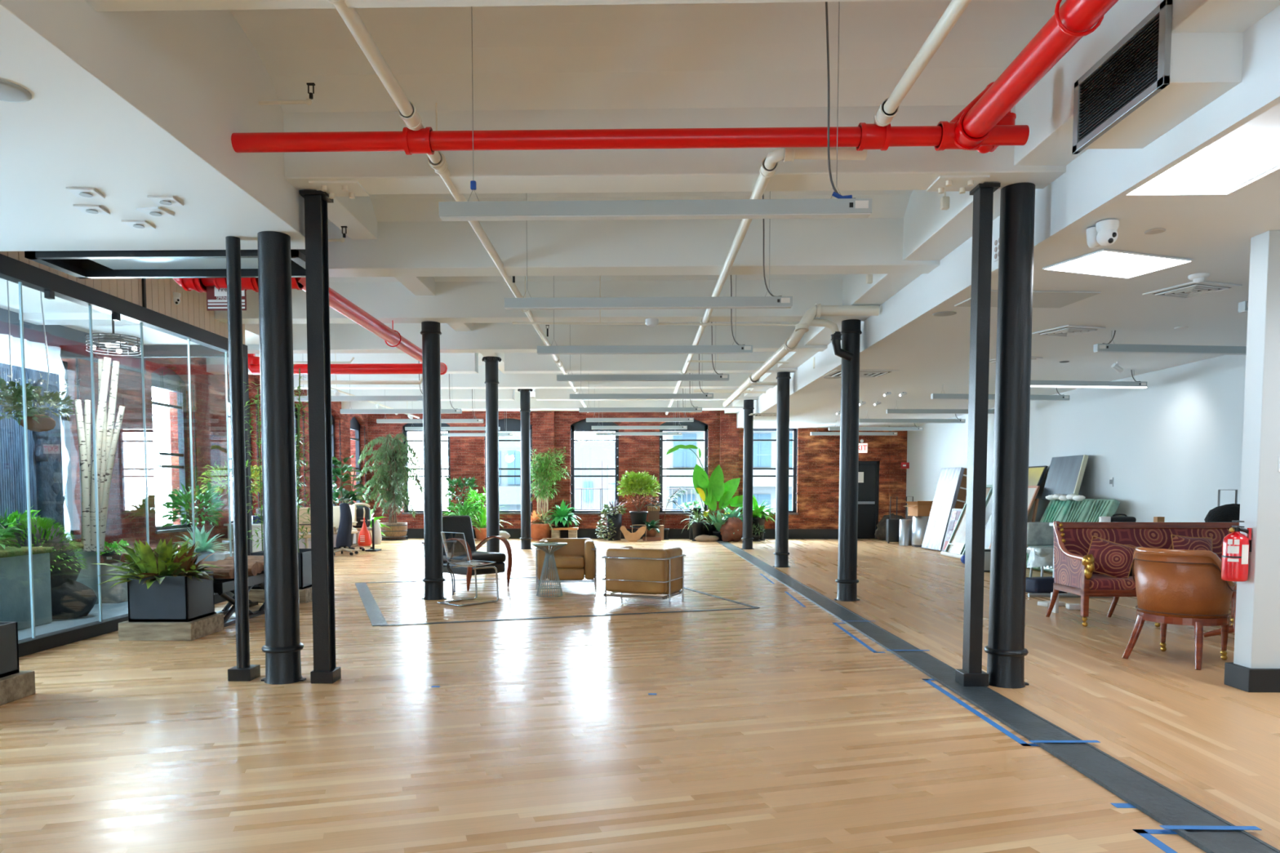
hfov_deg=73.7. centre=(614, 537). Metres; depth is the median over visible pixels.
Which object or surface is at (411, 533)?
baseboard
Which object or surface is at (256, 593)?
planter box
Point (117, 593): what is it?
planter
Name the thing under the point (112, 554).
trailing plant
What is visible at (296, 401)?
diffuser
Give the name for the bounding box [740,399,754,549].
column
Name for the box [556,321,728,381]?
linear pendant
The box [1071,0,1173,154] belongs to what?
grille
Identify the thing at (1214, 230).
ceiling
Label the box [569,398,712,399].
diffuser
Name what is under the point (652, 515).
timber post
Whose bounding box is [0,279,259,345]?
ceiling
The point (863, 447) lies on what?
exit sign
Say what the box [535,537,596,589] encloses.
armchair
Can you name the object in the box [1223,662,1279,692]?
baseboard
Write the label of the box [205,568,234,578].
log
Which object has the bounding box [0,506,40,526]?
shrub
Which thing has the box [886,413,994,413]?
diffuser
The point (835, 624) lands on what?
tape
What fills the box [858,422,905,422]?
diffuser
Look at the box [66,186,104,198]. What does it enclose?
recessed light
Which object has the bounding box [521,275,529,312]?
hanger
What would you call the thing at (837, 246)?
ceiling beam
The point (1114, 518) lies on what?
handbag
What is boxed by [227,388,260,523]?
window
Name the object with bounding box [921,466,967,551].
canvas
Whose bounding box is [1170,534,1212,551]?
throw pillow
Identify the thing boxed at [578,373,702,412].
linear pendant
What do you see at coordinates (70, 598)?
boulder
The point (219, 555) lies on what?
planter
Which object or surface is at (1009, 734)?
tape
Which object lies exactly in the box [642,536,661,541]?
brick block
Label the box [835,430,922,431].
diffuser
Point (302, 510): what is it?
office chair
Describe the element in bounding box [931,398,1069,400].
diffuser
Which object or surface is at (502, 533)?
boulder
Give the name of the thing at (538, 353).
diffuser
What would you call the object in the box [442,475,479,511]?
schefflera
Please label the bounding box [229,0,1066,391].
ceiling
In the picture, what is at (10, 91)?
ceiling speaker
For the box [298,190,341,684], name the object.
steel post
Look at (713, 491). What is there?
banana plant
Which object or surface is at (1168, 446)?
wall
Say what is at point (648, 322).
bell
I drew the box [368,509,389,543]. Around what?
philodendron
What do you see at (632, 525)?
frame
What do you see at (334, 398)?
linear pendant
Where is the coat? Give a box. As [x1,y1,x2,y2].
[1204,503,1239,522]
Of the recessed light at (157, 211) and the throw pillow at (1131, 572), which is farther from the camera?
the throw pillow at (1131, 572)
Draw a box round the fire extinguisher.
[1221,520,1252,582]
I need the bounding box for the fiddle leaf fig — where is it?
[332,455,368,549]
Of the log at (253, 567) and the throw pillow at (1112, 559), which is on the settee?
the throw pillow at (1112, 559)
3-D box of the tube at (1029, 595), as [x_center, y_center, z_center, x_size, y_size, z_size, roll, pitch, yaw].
[5.703,0.727,10.686,1.024,0.050,0.050,0,3,3]
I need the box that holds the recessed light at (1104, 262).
[1042,248,1193,278]
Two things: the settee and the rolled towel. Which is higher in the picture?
the rolled towel
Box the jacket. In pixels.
[335,502,351,548]
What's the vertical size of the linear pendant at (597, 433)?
1.257 m
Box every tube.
[940,551,963,559]
[1027,593,1113,597]
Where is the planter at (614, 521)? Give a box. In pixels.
[595,500,626,540]
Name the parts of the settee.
leg, panel, arm rail, leg, seat rail, rail, panel, leg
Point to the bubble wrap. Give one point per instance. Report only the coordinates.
(1056, 496)
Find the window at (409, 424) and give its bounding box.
[401,422,450,514]
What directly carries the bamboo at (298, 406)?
on the planter box at (256, 593)
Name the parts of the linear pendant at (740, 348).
power cord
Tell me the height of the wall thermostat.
0.100 m
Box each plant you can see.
[0,280,50,426]
[0,291,80,431]
[89,537,226,588]
[95,538,133,562]
[442,497,486,533]
[644,497,664,511]
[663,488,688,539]
[665,444,742,535]
[680,507,715,541]
[740,495,775,541]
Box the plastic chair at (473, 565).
[437,531,498,607]
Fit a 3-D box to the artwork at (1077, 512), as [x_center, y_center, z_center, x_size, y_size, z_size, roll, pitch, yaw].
[7.281,-0.022,13.703,0.624,1.200,0.600,0,3,1]
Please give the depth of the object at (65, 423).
8.46 m
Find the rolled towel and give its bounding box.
[352,502,369,507]
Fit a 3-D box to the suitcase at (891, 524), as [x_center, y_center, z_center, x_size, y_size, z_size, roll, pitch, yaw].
[7.057,-0.442,21.549,0.360,1.181,0.240,0,3,1]
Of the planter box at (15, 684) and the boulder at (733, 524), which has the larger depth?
the boulder at (733, 524)
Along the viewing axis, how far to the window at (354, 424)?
23.37 m
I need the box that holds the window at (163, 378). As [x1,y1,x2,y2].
[151,366,201,533]
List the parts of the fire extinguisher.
valve handle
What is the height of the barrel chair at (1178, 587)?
0.905 m
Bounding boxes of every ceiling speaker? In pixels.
[0,79,31,102]
[823,377,840,378]
[932,311,956,316]
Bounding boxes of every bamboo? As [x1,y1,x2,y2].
[196,459,262,551]
[244,364,311,552]
[515,444,569,537]
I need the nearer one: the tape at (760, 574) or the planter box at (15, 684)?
the planter box at (15, 684)
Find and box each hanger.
[428,102,445,169]
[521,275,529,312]
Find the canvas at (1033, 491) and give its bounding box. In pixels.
[988,485,1039,548]
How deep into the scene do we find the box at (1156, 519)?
10.90 m
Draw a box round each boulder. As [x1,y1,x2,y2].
[0,519,97,619]
[499,530,510,539]
[720,516,742,542]
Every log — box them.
[196,561,258,575]
[204,564,234,578]
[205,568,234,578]
[216,560,263,570]
[223,556,263,559]
[257,562,262,573]
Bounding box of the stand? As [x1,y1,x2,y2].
[364,519,381,551]
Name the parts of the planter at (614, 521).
pot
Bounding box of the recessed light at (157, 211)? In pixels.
[136,206,174,217]
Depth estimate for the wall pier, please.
23.27 m
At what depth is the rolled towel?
18.92 m
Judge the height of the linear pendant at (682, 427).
1.256 m
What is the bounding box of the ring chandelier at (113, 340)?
[84,320,141,355]
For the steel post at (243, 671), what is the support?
on the floor
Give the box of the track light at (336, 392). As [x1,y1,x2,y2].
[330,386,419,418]
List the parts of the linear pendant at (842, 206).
power cord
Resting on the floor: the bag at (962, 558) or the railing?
the bag at (962, 558)
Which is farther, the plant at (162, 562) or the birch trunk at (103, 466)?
the birch trunk at (103, 466)
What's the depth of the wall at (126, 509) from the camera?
13.78 m
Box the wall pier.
[888,431,907,518]
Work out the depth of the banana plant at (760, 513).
22.68 m
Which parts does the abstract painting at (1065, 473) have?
wrapped artwork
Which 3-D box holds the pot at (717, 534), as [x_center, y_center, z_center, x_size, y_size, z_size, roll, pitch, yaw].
[2.760,-0.036,22.474,0.364,0.250,0.364,0,3,1]
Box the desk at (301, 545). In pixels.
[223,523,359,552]
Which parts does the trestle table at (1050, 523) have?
leg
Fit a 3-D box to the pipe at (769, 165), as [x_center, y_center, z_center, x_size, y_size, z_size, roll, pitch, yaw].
[1.399,-2.773,13.687,0.601,0.123,17.302,0,3,1]
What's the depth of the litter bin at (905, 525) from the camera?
20.67 m
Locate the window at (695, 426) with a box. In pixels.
[659,419,708,514]
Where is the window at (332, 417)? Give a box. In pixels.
[331,414,341,506]
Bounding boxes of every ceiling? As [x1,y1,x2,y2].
[0,0,305,251]
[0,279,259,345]
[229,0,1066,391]
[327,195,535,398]
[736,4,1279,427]
[738,102,1279,428]
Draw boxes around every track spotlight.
[883,391,891,396]
[898,391,906,396]
[1111,361,1123,373]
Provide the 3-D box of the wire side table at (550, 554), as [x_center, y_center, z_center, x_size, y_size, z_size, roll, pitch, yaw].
[-0.828,0.405,10.802,0.456,0.668,0.456,0,3,1]
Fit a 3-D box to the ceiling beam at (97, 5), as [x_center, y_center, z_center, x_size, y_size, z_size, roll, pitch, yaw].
[-2.226,-2.686,3.447,10.180,0.920,0.320,0,3,1]
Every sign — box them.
[206,285,246,311]
[858,439,867,453]
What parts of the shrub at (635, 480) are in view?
stem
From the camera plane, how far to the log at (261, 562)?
9.27 m
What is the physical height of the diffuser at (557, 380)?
0.006 m
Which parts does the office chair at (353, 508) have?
backrest, seat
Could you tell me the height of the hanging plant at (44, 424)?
1.979 m
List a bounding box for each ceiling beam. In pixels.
[0,217,939,279]
[18,279,870,324]
[84,0,927,11]
[205,351,797,374]
[245,321,826,353]
[283,105,1066,194]
[293,365,775,389]
[306,388,758,400]
[341,391,743,409]
[724,0,1279,413]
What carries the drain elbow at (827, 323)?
attached to the ceiling beam at (453, 302)
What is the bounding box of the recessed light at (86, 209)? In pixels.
[72,204,110,214]
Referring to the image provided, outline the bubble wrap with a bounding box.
[1045,493,1085,501]
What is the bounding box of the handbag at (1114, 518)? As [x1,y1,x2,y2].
[1106,513,1136,522]
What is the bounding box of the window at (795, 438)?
[752,428,798,514]
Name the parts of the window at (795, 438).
sash rail, sill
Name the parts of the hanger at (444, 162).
rod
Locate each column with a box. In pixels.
[257,231,306,684]
[420,321,446,599]
[481,356,501,552]
[517,388,533,549]
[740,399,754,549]
[773,371,791,567]
[834,319,862,601]
[983,182,1035,688]
[1233,230,1279,668]
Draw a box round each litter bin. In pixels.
[898,519,911,546]
[911,515,928,546]
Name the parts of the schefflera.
stem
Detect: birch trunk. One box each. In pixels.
[74,399,90,551]
[84,400,91,501]
[89,356,111,551]
[97,359,106,527]
[98,405,124,551]
[106,360,119,467]
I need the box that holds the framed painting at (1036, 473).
[984,465,1048,548]
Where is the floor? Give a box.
[0,538,1279,852]
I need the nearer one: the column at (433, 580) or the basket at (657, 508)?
the column at (433, 580)
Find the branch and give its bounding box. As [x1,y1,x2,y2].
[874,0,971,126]
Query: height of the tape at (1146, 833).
0.002 m
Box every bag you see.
[357,517,371,546]
[373,520,382,544]
[960,555,964,564]
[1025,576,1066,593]
[1050,591,1058,613]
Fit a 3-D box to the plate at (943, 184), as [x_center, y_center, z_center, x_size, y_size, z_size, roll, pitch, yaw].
[2.266,-2.327,5.648,0.320,0.042,0.260,0,3,1]
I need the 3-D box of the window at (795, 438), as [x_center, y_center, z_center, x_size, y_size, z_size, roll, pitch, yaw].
[4.355,-1.849,23.553,1.380,2.430,0.290,0,3,1]
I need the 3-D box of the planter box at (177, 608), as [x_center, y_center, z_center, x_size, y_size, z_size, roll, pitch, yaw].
[-4.114,0.622,7.931,0.665,0.575,0.610,0,3,1]
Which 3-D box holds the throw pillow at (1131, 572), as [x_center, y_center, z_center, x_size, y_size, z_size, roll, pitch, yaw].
[5.424,0.292,8.685,0.420,0.212,0.142,0,3,1]
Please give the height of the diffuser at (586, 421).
0.006 m
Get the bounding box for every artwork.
[1040,498,1094,573]
[1084,498,1119,522]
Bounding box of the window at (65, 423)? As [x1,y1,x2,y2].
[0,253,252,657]
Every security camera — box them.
[173,292,180,305]
[1086,226,1100,248]
[1095,219,1119,246]
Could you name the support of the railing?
attached to the wall at (550, 429)
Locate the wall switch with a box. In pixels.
[1109,477,1113,486]
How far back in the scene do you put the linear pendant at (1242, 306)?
6.99 m
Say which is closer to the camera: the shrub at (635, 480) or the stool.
the stool
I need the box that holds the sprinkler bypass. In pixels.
[949,81,1016,153]
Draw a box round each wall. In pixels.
[0,251,245,344]
[61,357,368,564]
[367,410,738,528]
[738,427,889,528]
[906,355,1245,526]
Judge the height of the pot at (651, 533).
0.230 m
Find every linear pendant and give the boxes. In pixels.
[293,361,422,401]
[340,373,462,413]
[376,389,483,422]
[404,422,500,430]
[439,1,872,221]
[441,421,513,436]
[504,191,792,310]
[537,275,752,354]
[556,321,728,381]
[569,354,713,399]
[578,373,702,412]
[586,388,693,422]
[591,412,687,429]
[595,424,682,435]
[693,388,765,393]
[810,426,897,435]
[828,420,923,431]
[858,411,965,422]
[885,405,994,413]
[930,387,1070,400]
[1030,369,1146,388]
[1093,330,1246,355]
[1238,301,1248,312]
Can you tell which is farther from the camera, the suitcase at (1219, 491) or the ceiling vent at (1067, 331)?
the suitcase at (1219, 491)
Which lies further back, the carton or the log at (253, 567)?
the carton
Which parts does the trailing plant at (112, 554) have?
pot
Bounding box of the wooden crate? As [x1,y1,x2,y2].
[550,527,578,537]
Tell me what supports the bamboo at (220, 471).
on the floor
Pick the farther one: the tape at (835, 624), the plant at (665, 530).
the plant at (665, 530)
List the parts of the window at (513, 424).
sash rail, sill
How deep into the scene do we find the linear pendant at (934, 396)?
13.62 m
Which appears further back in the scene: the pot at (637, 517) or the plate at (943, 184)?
the pot at (637, 517)
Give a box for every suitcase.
[885,496,899,543]
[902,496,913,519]
[1217,489,1237,603]
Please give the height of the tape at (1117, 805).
0.002 m
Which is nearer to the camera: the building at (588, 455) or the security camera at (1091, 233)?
the security camera at (1091, 233)
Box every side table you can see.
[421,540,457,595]
[531,542,567,597]
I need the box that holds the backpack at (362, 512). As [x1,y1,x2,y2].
[352,506,370,528]
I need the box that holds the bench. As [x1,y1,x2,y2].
[213,570,264,627]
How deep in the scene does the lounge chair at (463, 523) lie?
11.87 m
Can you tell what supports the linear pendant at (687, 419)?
hanging from the ceiling at (744, 55)
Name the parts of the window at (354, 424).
sash rail, frame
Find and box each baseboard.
[405,528,838,538]
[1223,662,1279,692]
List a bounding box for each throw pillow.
[1086,535,1135,577]
[1128,565,1134,576]
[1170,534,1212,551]
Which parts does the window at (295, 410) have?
frame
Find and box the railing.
[574,460,703,511]
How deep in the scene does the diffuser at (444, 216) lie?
4.55 m
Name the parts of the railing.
post, rail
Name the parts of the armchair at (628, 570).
leg, armrest, backrest, frame, tube rail, leg, armrest, leg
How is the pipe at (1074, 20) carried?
hanging from the ceiling at (744, 55)
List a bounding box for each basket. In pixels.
[20,413,55,431]
[647,506,659,511]
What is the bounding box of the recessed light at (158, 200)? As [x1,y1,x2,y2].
[146,195,183,206]
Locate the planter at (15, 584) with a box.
[0,546,52,630]
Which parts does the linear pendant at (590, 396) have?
power cord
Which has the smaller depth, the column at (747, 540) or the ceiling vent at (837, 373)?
the ceiling vent at (837, 373)
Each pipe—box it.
[173,277,303,292]
[231,120,1029,155]
[327,0,588,413]
[665,146,866,414]
[722,303,879,407]
[953,0,1118,150]
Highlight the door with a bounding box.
[857,461,879,538]
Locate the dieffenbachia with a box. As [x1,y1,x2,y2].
[715,506,742,533]
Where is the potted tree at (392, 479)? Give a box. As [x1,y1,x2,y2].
[355,432,423,540]
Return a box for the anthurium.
[706,510,733,541]
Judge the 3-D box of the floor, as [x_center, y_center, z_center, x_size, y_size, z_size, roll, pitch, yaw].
[0.120,0.979,8.392,15.550,0.212,31.450,0,3,1]
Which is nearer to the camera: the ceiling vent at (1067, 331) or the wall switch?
the ceiling vent at (1067, 331)
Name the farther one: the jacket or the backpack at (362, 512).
the backpack at (362, 512)
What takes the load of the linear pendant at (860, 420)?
hanging from the ceiling at (1214, 230)
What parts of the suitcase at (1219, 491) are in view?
trolley handle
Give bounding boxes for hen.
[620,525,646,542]
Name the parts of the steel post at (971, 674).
head plate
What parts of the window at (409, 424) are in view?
sill, sash rail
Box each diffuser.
[296,400,404,401]
[340,413,462,413]
[440,213,871,221]
[505,306,791,310]
[537,352,751,354]
[556,379,728,381]
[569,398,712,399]
[579,411,702,412]
[586,421,693,422]
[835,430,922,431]
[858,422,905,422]
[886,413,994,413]
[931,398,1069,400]
[1093,351,1246,355]
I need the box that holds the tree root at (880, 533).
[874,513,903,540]
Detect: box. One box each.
[0,622,35,705]
[118,571,224,640]
[248,548,311,603]
[251,515,262,524]
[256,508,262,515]
[900,462,909,468]
[902,501,933,516]
[1153,516,1164,522]
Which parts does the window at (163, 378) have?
sash rail, sill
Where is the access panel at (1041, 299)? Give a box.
[954,289,1100,307]
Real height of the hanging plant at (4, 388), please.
1.607 m
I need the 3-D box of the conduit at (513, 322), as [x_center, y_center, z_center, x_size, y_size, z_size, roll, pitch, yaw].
[0.502,-2.778,9.752,3.361,0.727,0.024,0,3,1]
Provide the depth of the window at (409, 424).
23.78 m
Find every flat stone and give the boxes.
[694,534,710,542]
[708,535,719,542]
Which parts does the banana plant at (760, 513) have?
pot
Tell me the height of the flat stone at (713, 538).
0.190 m
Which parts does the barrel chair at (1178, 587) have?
leg, leg, seat rail, seam trim, leg, leg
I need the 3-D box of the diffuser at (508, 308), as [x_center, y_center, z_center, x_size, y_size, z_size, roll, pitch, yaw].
[0.263,-1.842,6.849,2.290,0.006,0.060,0,3,1]
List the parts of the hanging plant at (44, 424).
flower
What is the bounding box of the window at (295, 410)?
[294,406,306,507]
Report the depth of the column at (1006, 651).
5.76 m
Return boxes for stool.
[1026,522,1053,577]
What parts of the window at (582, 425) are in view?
sill, sash rail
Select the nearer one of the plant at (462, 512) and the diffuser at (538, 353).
the diffuser at (538, 353)
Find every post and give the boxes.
[225,235,260,681]
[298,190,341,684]
[648,511,659,524]
[655,524,663,540]
[955,182,1000,686]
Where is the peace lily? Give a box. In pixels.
[544,500,580,527]
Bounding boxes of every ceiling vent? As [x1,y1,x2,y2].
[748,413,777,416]
[821,369,899,377]
[989,356,1043,363]
[993,234,999,262]
[1031,324,1106,337]
[1142,280,1242,298]
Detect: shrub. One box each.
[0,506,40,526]
[0,516,22,549]
[157,481,225,551]
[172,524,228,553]
[616,471,661,537]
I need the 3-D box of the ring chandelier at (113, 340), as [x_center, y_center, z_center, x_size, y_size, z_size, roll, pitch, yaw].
[-5.421,-2.315,9.215,0.529,0.624,0.529,0,3,-4]
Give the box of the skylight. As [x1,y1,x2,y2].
[24,248,306,278]
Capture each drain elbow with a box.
[809,318,839,334]
[831,331,853,361]
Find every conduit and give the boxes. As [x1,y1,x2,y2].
[293,356,354,363]
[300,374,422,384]
[462,409,724,411]
[512,275,795,325]
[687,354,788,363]
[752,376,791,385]
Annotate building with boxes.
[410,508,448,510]
[498,431,520,511]
[574,441,615,511]
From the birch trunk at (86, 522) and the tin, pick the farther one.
the tin
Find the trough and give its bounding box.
[69,542,98,604]
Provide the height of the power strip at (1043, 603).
0.050 m
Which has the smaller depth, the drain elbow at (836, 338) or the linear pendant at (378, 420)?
the drain elbow at (836, 338)
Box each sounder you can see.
[866,274,872,284]
[940,191,950,209]
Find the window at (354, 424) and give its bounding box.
[350,416,366,506]
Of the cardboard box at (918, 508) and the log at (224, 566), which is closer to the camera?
the log at (224, 566)
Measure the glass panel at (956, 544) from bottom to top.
1.470 m
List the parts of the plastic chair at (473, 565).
tube frame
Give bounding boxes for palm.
[458,486,509,541]
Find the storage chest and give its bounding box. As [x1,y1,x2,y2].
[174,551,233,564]
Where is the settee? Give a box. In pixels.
[1045,520,1239,626]
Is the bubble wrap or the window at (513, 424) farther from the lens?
the window at (513, 424)
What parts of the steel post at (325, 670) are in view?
head plate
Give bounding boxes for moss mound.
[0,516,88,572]
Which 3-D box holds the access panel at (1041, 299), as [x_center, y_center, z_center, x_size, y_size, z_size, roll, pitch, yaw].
[3.625,-2.105,7.544,1.000,0.012,0.600,0,3,-4]
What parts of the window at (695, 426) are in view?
sill, sash rail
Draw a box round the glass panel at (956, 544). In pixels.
[944,484,992,555]
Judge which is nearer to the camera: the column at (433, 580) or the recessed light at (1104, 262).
the recessed light at (1104, 262)
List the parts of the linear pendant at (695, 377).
power cord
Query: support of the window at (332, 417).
in the wall at (126, 509)
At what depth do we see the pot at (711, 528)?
22.60 m
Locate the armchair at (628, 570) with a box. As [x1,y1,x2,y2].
[600,546,685,607]
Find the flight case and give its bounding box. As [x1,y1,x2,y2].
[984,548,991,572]
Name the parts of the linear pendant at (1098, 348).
power cord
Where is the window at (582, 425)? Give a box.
[569,419,618,514]
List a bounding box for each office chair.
[297,507,311,548]
[333,506,358,555]
[344,505,372,551]
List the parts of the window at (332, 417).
frame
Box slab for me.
[0,362,65,537]
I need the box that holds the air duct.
[1071,0,1243,154]
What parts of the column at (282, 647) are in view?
foot plate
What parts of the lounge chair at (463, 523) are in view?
bentwood arm, backrest, seat, bentwood arm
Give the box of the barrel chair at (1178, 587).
[1122,546,1236,670]
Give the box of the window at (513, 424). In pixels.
[484,418,533,514]
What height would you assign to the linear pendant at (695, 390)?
0.659 m
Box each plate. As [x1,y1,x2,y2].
[308,180,368,199]
[926,175,990,194]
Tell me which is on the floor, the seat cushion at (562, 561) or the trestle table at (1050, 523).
the trestle table at (1050, 523)
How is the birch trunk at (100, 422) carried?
in the trough
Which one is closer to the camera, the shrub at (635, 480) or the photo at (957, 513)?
the photo at (957, 513)
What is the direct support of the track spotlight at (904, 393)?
attached to the ceiling at (1214, 230)
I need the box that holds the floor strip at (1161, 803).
[716,541,1279,852]
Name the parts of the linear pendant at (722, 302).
power cord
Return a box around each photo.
[942,541,948,550]
[946,530,951,540]
[948,520,954,530]
[951,511,956,519]
[955,511,961,519]
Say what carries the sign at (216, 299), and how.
hanging from the pipe at (200, 285)
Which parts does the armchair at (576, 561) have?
leg, leg, armrest, tube rail, frame, seat, backrest, armrest, leg, leg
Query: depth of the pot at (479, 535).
22.66 m
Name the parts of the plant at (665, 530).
pot, stem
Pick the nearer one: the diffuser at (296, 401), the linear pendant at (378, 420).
the diffuser at (296, 401)
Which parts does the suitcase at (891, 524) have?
trolley handle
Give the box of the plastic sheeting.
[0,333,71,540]
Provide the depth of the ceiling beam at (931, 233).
5.20 m
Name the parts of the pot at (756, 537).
pot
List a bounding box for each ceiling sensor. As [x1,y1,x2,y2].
[1144,228,1165,234]
[1174,326,1188,328]
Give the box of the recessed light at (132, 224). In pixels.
[121,219,155,229]
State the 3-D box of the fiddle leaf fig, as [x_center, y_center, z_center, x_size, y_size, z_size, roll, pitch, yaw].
[-6.171,-0.791,19.322,1.119,2.130,1.048,-2,4,-36]
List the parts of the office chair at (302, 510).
seat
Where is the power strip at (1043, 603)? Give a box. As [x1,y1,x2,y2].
[1037,600,1065,607]
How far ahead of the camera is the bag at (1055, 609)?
9.34 m
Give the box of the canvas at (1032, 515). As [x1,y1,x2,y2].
[1026,498,1039,546]
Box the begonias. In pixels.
[644,519,662,537]
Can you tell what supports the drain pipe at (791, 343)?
attached to the ceiling beam at (931, 233)
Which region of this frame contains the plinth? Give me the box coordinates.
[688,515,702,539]
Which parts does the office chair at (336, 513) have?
backrest, seat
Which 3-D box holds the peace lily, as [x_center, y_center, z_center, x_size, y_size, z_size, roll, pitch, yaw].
[-1.451,-0.631,22.985,1.011,0.800,0.958,-1,3,-22]
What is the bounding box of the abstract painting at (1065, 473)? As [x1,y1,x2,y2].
[1026,454,1088,570]
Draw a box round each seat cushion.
[443,551,506,563]
[548,555,584,568]
[1089,573,1135,589]
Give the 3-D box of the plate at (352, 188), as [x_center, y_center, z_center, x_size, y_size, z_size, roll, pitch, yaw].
[-1.853,-2.332,5.744,0.320,0.042,0.260,0,3,1]
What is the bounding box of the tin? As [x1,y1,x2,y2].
[1098,516,1111,522]
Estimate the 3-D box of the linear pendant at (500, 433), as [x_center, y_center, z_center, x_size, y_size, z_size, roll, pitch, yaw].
[-3.881,-3.354,22.885,2.300,1.270,0.072,0,3,1]
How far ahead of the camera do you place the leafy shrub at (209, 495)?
12.93 m
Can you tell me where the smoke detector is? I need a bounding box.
[1187,272,1209,283]
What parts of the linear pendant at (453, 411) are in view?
power cord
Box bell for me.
[644,318,658,326]
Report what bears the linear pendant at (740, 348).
hanging from the ceiling at (744, 55)
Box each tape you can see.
[760,573,774,583]
[785,591,806,607]
[832,622,885,653]
[886,649,928,650]
[922,679,1038,746]
[1028,740,1100,742]
[1111,803,1136,808]
[1132,829,1177,852]
[1159,825,1262,830]
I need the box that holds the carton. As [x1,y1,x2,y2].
[1066,603,1080,609]
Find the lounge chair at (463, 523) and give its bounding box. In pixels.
[442,515,511,591]
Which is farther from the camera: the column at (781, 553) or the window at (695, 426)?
the window at (695, 426)
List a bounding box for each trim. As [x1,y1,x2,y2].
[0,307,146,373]
[355,574,759,626]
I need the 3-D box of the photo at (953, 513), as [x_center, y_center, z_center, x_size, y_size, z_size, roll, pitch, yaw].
[7.225,-0.467,18.185,0.003,0.195,0.158,14,1,-9]
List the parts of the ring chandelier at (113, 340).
motor, bulb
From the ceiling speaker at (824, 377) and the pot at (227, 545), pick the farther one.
the pot at (227, 545)
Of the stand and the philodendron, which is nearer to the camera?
the stand
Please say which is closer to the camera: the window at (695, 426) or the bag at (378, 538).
the bag at (378, 538)
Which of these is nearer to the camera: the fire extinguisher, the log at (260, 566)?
the fire extinguisher
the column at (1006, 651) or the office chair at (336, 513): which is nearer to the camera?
the column at (1006, 651)
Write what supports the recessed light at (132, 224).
in the ceiling at (130, 107)
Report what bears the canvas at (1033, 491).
on the floor
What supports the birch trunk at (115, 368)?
in the trough
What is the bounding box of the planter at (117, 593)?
[100,562,128,603]
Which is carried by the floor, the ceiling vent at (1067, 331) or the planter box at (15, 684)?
the planter box at (15, 684)
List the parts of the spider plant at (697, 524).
pot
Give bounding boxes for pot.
[222,539,233,551]
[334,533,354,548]
[474,527,486,539]
[530,508,559,541]
[557,520,567,527]
[629,511,648,526]
[646,528,656,537]
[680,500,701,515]
[702,523,718,535]
[712,531,722,540]
[752,524,765,541]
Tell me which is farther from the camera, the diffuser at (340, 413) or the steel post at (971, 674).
the diffuser at (340, 413)
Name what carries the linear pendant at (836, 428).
hanging from the ceiling at (1214, 230)
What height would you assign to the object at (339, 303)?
0.802 m
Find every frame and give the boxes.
[631,524,646,541]
[942,508,962,551]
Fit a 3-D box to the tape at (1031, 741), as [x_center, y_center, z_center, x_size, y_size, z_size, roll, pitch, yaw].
[2.380,1.081,4.518,0.365,0.002,0.035,0,3,0]
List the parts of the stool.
leg, leg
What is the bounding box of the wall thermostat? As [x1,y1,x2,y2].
[1277,456,1279,471]
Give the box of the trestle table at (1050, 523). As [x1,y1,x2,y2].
[1048,522,1069,593]
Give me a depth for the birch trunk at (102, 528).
9.75 m
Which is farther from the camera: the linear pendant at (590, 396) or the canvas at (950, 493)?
the canvas at (950, 493)
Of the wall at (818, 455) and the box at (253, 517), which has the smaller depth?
the box at (253, 517)

